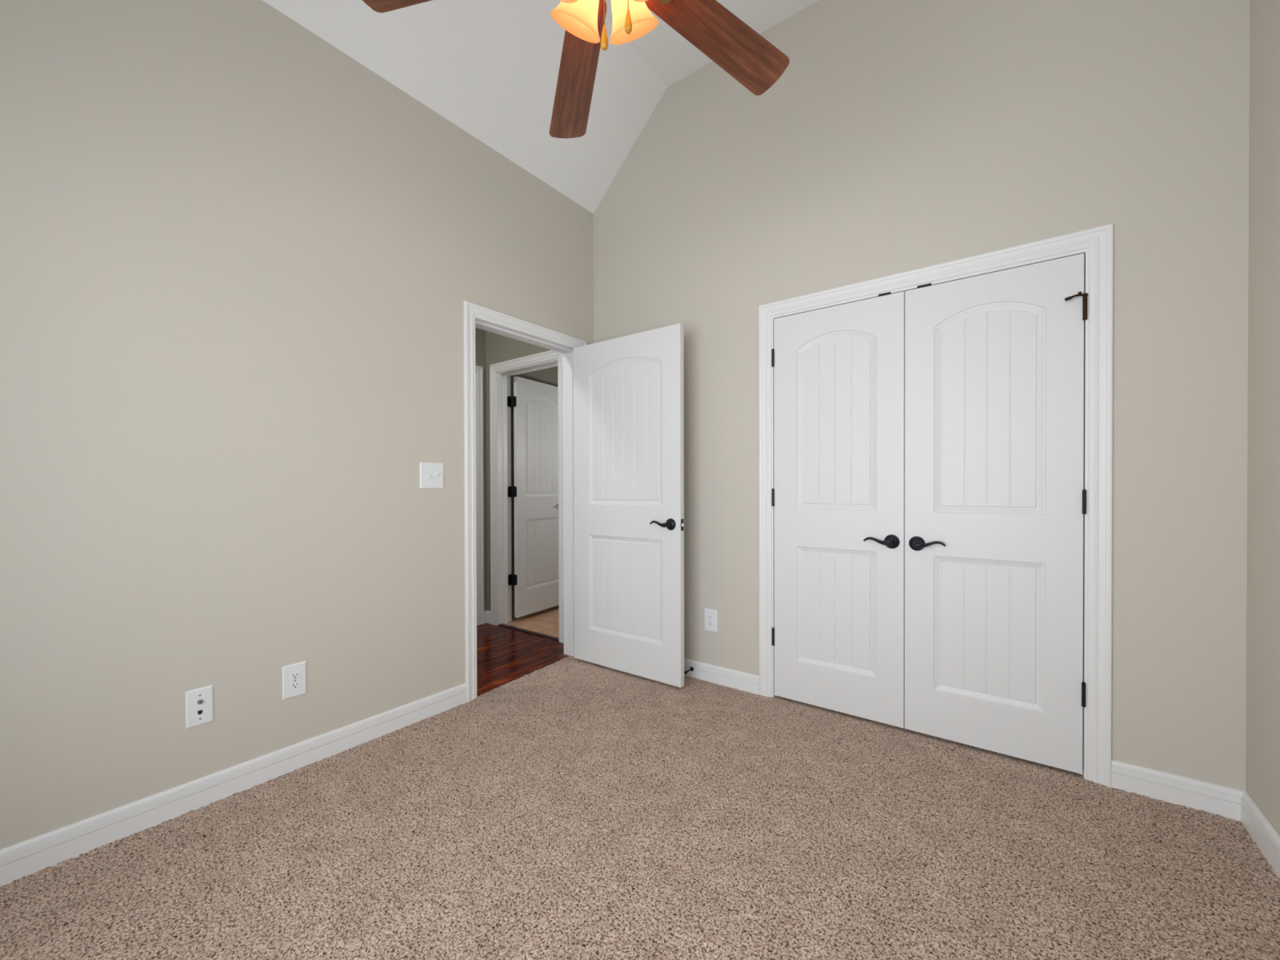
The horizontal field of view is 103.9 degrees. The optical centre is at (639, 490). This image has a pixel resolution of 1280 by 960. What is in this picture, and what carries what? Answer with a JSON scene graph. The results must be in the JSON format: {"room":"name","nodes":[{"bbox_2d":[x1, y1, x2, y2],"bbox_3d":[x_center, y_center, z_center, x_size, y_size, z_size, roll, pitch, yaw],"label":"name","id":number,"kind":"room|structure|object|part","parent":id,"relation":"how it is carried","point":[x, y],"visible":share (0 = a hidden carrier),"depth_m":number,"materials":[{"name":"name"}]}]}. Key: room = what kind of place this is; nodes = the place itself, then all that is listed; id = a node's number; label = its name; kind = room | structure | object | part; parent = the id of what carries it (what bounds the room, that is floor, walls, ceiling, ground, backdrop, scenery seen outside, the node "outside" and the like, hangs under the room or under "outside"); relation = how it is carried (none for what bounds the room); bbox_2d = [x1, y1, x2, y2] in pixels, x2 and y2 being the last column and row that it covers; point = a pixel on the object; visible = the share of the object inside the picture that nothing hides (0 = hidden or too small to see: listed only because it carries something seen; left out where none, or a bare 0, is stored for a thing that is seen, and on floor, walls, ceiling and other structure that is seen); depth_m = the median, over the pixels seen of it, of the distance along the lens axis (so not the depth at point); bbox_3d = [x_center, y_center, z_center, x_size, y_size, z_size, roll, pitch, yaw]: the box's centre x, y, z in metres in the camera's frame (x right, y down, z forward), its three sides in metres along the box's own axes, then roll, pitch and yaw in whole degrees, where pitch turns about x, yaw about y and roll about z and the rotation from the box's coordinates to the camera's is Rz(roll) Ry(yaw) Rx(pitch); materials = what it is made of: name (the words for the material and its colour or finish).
{"room":"empty bedroom","nodes":[
{"label":"empty bedroom","id":0,"kind":"room"},
{"bbox_2d":[0,0,593,849],"bbox_3d":[-1.393,-0.375,2.146,0.140,3.042,3.440,0,0,37],"label":"wall","id":1,"kind":"structure","parent":0,"point":[240,262],"depth_m":1.83,"materials":[{"name":"beige paint"}]},
{"bbox_2d":[185,684,213,728],"bbox_3d":[-1.568,0.773,1.785,0.018,0.132,0.076,0,0,37],"label":"cable plate","id":2,"kind":"object","parent":1,"relation":"attached to","point":[199,710],"visible":1,"depth_m":1.78,"materials":[{"name":"white plastic"}]},
{"bbox_2d":[0,683,466,886],"bbox_3d":[-1.598,1.082,1.749,0.014,0.103,2.260,0,0,37],"label":"baseboard","id":3,"kind":"structure","parent":1,"relation":"attached to","point":[30,856],"depth_m":1.78,"materials":[{"name":"white wood"}]},
{"bbox_2d":[282,660,306,700],"bbox_3d":[-1.395,0.768,2.023,0.009,0.134,0.084,0,0,37],"label":"wall outlet","id":4,"kind":"object","parent":1,"relation":"attached to","point":[294,675],"visible":1,"depth_m":2.02,"materials":[{"name":"white plastic"}]},
{"bbox_2d":[290,681,299,688],"bbox_3d":[-1.393,0.788,2.022,0.004,0.025,0.033,0,0,37],"label":"receptacle","id":5,"kind":"object","parent":4,"relation":"attached to","point":[294,685],"depth_m":2.02,"materials":[{"name":"white plastic"}]},
{"bbox_2d":[290,671,299,679],"bbox_3d":[-1.393,0.749,2.022,0.004,0.025,0.033,0,0,37],"label":"receptacle","id":6,"kind":"object","parent":4,"relation":"attached to","point":[294,675],"depth_m":2.02,"materials":[{"name":"white plastic"}]},
{"bbox_2d":[419,462,443,488],"bbox_3d":[-1.032,-0.073,2.495,0.021,0.130,0.126,0,0,37],"label":"light switch","id":7,"kind":"object","parent":1,"relation":"attached to","point":[431,474],"visible":1,"depth_m":2.49,"materials":[{"name":"white plastic"}]},
{"bbox_2d":[463,300,586,702],"bbox_3d":[-0.698,0.062,3.060,0.158,2.126,0.932,0,0,37],"label":"door frame","id":8,"kind":"structure","parent":1,"relation":"attached to","point":[471,310],"depth_m":2.81,"materials":[{"name":"white wood"}]},
{"bbox_2d":[573,323,684,687],"bbox_3d":[-0.094,0.086,3.045,0.844,2.027,0.157,0,0,37],"label":"door","id":9,"kind":"structure","parent":1,"relation":"in","point":[628,390],"depth_m":3.00,"materials":[{"name":"white wood"}]},
{"bbox_3d":[0.103,0.189,2.817,0.128,0.034,0.027,0,0,37],"label":"lever","id":10,"kind":"part","parent":9,"relation":"part of","materials":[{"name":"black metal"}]},
{"bbox_3d":[0.162,0.192,2.807,0.066,0.066,0.040,0,0,37],"label":"handle","id":11,"kind":"part","parent":9,"relation":"part of","materials":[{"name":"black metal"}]},
{"bbox_3d":[0.236,0.193,2.797,0.002,0.066,0.025,0,0,37],"label":"latch plate","id":12,"kind":"part","parent":9,"relation":"part of","materials":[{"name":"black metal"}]},
{"bbox_2d":[475,327,486,610],"bbox_3d":[-2.131,-0.244,3.212,0.120,2.770,2.620,0,0,37],"label":"wall","id":13,"kind":"structure","parent":0,"point":[480,335],"depth_m":4.21,"materials":[{"name":"beige paint"}]},
{"bbox_2d":[475,365,484,625],"bbox_3d":[-1.586,0.048,3.826,0.018,2.148,0.912,0,0,37],"label":"door frame","id":14,"kind":"structure","parent":13,"relation":"attached to","point":[479,370],"depth_m":4.16,"materials":[{"name":"white wood"}]},
{"bbox_2d":[511,366,558,618],"bbox_3d":[-0.348,-0.255,4.900,1.970,2.780,2.140,0,0,37],"label":"wall","id":15,"kind":"structure","parent":0,"point":[548,375],"depth_m":4.36,"materials":[{"name":"beige paint"}]},
{"bbox_2d":[506,376,558,617],"bbox_3d":[-0.866,0.057,4.494,0.102,2.034,0.747,0,0,33],"label":"door","id":16,"kind":"structure","parent":15,"relation":"in","point":[535,491],"depth_m":4.41,"materials":[{"name":"white wood"}]},
{"bbox_2d":[262,0,817,213],"bbox_3d":[-0.122,-2.240,1.252,3.240,0.694,3.560,0,0,37],"label":"ceiling","id":17,"kind":"structure","parent":0,"point":[490,68],"depth_m":2.58,"materials":[{"name":"white paint"}]},
{"bbox_2d":[362,0,789,138],"bbox_3d":[-0.084,-1.783,1.226,1.250,1.368,1.286,0,0,37],"label":"ceiling fan","id":18,"kind":"object","parent":17,"relation":"hanging from","point":[735,46],"visible":1,"depth_m":1.49,"materials":[{"name":"brown wood"}]},
{"bbox_3d":[-0.495,-1.347,1.306,0.527,0.006,0.139,-5,12,8],"label":"blade","id":19,"kind":"part","parent":18,"relation":"part of","materials":[{"name":"brown wood"}]},
{"bbox_3d":[-0.160,-1.286,1.196,0.140,0.126,0.140,39,-23,-31],"label":"lamp shade","id":20,"kind":"part","parent":18,"relation":"part of","materials":[{"name":"glass"}]},
{"bbox_3d":[-0.150,-1.298,1.323,0.140,0.126,0.140,0,34,-43],"label":"lamp shade","id":21,"kind":"part","parent":18,"relation":"part of","materials":[{"name":"orange glass"}]},
{"bbox_3d":[-0.207,-1.350,1.637,0.139,0.006,0.527,-13,-1,-16],"label":"blade","id":22,"kind":"part","parent":18,"relation":"part of","materials":[{"name":"brown wood"}]},
{"bbox_3d":[-0.089,-1.230,1.247,0.003,0.146,0.003,0,0,37],"label":"pull chain","id":23,"kind":"part","parent":18,"relation":"part of","materials":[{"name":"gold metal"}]},
{"bbox_3d":[-0.035,-1.299,1.334,0.140,0.126,0.140,0,33,33],"label":"lamp shade","id":24,"kind":"part","parent":18,"relation":"part of","materials":[{"name":"orange glass"}]},
{"bbox_3d":[-0.013,-1.287,1.194,0.140,0.126,0.140,-40,-24,33],"label":"lamp shade","id":25,"kind":"part","parent":18,"relation":"part of","materials":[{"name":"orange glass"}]},
{"bbox_3d":[0.227,-1.350,1.479,0.527,0.006,0.139,5,-15,-34],"label":"blade","id":26,"kind":"part","parent":18,"relation":"part of","materials":[{"name":"brown wood"}]},
{"bbox_2d":[0,606,1279,959],"bbox_3d":[-0.184,1.133,2.639,4.710,0.035,5.380,0,0,37],"label":"floor","id":27,"kind":"structure","parent":0,"point":[573,808],"depth_m":1.55,"materials":[{"name":"carpet"}]},
{"bbox_2d":[498,623,559,640],"bbox_3d":[-0.875,1.115,3.947,0.715,0.008,0.044,0,0,37],"label":"threshold","id":28,"kind":"object","parent":27,"relation":"on","point":[500,624],"visible":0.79,"depth_m":3.93,"materials":[{"name":"brown wood"}]},
{"bbox_2d":[485,0,1249,791],"bbox_3d":[0.369,-0.672,3.047,4.320,3.616,0.160,0,0,37],"label":"wall","id":29,"kind":"structure","parent":0,"point":[894,136],"depth_m":2.08,"materials":[{"name":"beige paint"}]},
{"bbox_2d":[484,609,490,623],"bbox_3d":[-1.276,1.065,4.196,0.075,0.103,0.038,0,0,37],"label":"baseboard","id":30,"kind":"structure","parent":29,"relation":"attached to","point":[488,612],"depth_m":4.20,"materials":[{"name":"white wood"}]},
{"bbox_2d":[489,350,563,643],"bbox_3d":[-0.855,0.038,3.971,0.865,2.161,0.158,0,0,37],"label":"door frame","id":31,"kind":"structure","parent":29,"relation":"attached to","point":[504,377],"depth_m":4.15,"materials":[{"name":"white wood"}]},
{"bbox_2d":[684,666,693,674],"bbox_3d":[0.286,1.067,2.958,0.026,0.026,0.081,0,0,37],"label":"door stop","id":32,"kind":"object","parent":29,"relation":"attached to","point":[691,668],"visible":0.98,"depth_m":2.97,"materials":[{"name":"black metal"}]},
{"bbox_2d":[704,608,717,632],"bbox_3d":[0.411,0.759,2.922,0.084,0.130,0.009,0,0,37],"label":"wall outlet","id":33,"kind":"object","parent":29,"relation":"attached to","point":[710,615],"visible":1,"depth_m":2.92,"materials":[{"name":"white plastic"}]},
{"bbox_2d":[707,621,712,626],"bbox_3d":[0.410,0.779,2.920,0.033,0.025,0.004,0,0,37],"label":"receptacle","id":34,"kind":"object","parent":33,"relation":"attached to","point":[709,623],"depth_m":2.92,"materials":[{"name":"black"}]},
{"bbox_2d":[707,614,712,619],"bbox_3d":[0.410,0.740,2.920,0.033,0.025,0.004,0,0,37],"label":"receptacle","id":35,"kind":"object","parent":33,"relation":"attached to","point":[709,616],"depth_m":2.92,"materials":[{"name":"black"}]},
{"bbox_2d":[684,657,759,694],"bbox_3d":[0.168,1.069,3.104,1.216,0.103,0.014,0,0,37],"label":"baseboard","id":36,"kind":"structure","parent":29,"relation":"attached to","point":[741,681],"depth_m":2.87,"materials":[{"name":"white wood"}]},
{"bbox_2d":[771,291,905,728],"bbox_3d":[0.959,0.093,2.496,0.634,2.022,0.096,0,0,37],"label":"door","id":37,"kind":"structure","parent":29,"relation":"in","point":[838,490],"depth_m":2.49,"materials":[{"name":"white wood"}]},
{"bbox_3d":[1.110,0.238,2.341,0.128,0.034,0.027,0,0,37],"label":"lever","id":38,"kind":"part","parent":37,"relation":"part of","materials":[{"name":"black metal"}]},
{"bbox_3d":[1.169,0.241,2.331,0.066,0.066,0.040,0,0,37],"label":"handle","id":39,"kind":"part","parent":37,"relation":"part of","materials":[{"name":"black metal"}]},
{"bbox_2d":[878,291,890,296],"bbox_3d":[1.160,-0.924,2.369,0.054,0.010,0.032,0,0,37],"label":"roller catch","id":40,"kind":"object","parent":29,"relation":"attached to","point":[886,293],"visible":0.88,"depth_m":2.36,"materials":[{"name":"black metal"}]},
{"bbox_2d":[917,283,931,288],"bbox_3d":[1.291,-0.924,2.271,0.056,0.010,0.032,0,0,37],"label":"roller catch","id":41,"kind":"object","parent":29,"relation":"attached to","point":[928,284],"visible":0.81,"depth_m":2.26,"materials":[{"name":"black metal"}]},
{"bbox_2d":[758,222,1113,787],"bbox_3d":[1.244,0.061,2.349,1.409,2.126,0.118,0,0,37],"label":"door frame","id":42,"kind":"structure","parent":29,"relation":"attached to","point":[1099,241],"depth_m":1.93,"materials":[{"name":"white wood"}]},
{"bbox_2d":[904,253,1087,773],"bbox_3d":[1.468,0.094,2.115,0.630,2.022,0.096,0,0,37],"label":"door","id":43,"kind":"structure","parent":29,"relation":"in","point":[995,497],"depth_m":2.11,"materials":[{"name":"white wood"}]},
{"bbox_3d":[1.252,0.243,2.269,0.066,0.066,0.040,0,0,37],"label":"handle","id":44,"kind":"part","parent":43,"relation":"part of","materials":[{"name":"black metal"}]},
{"bbox_3d":[1.278,0.240,2.215,0.128,0.034,0.027,0,0,37],"label":"lever","id":45,"kind":"part","parent":43,"relation":"part of","materials":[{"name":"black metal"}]},
{"bbox_2d":[1064,291,1088,301],"bbox_3d":[1.685,-0.749,1.934,0.077,0.030,0.021,0,0,11],"label":"hinge door stop","id":46,"kind":"object","parent":43,"relation":"attached to","point":[1079,294],"visible":1,"depth_m":1.93,"materials":[{"name":"brown metal"}]},
{"bbox_3d":[1.688,-0.748,1.930,0.056,0.016,0.015,0,0,9],"label":"arm","id":47,"kind":"part","parent":46,"relation":"part of","materials":[{"name":"brown metal"}]},
{"bbox_2d":[1111,759,1245,821],"bbox_3d":[1.916,1.073,1.794,0.336,0.103,0.014,0,0,37],"label":"baseboard","id":48,"kind":"structure","parent":29,"relation":"attached to","point":[1225,802],"depth_m":1.79,"materials":[{"name":"white wood"}]},
{"bbox_2d":[1245,0,1279,836],"bbox_3d":[1.123,-0.369,0.335,0.140,3.042,3.560,0,0,37],"label":"wall","id":49,"kind":"structure","parent":0,"point":[1263,551],"depth_m":1.57,"materials":[{"name":"beige paint"}]},
{"bbox_2d":[1240,791,1279,878],"bbox_3d":[1.065,1.084,0.391,0.014,0.103,3.280,0,0,37],"label":"baseboard","id":50,"kind":"structure","parent":49,"relation":"attached to","point":[1262,833],"depth_m":1.56,"materials":[{"name":"white wood"}]}
]}

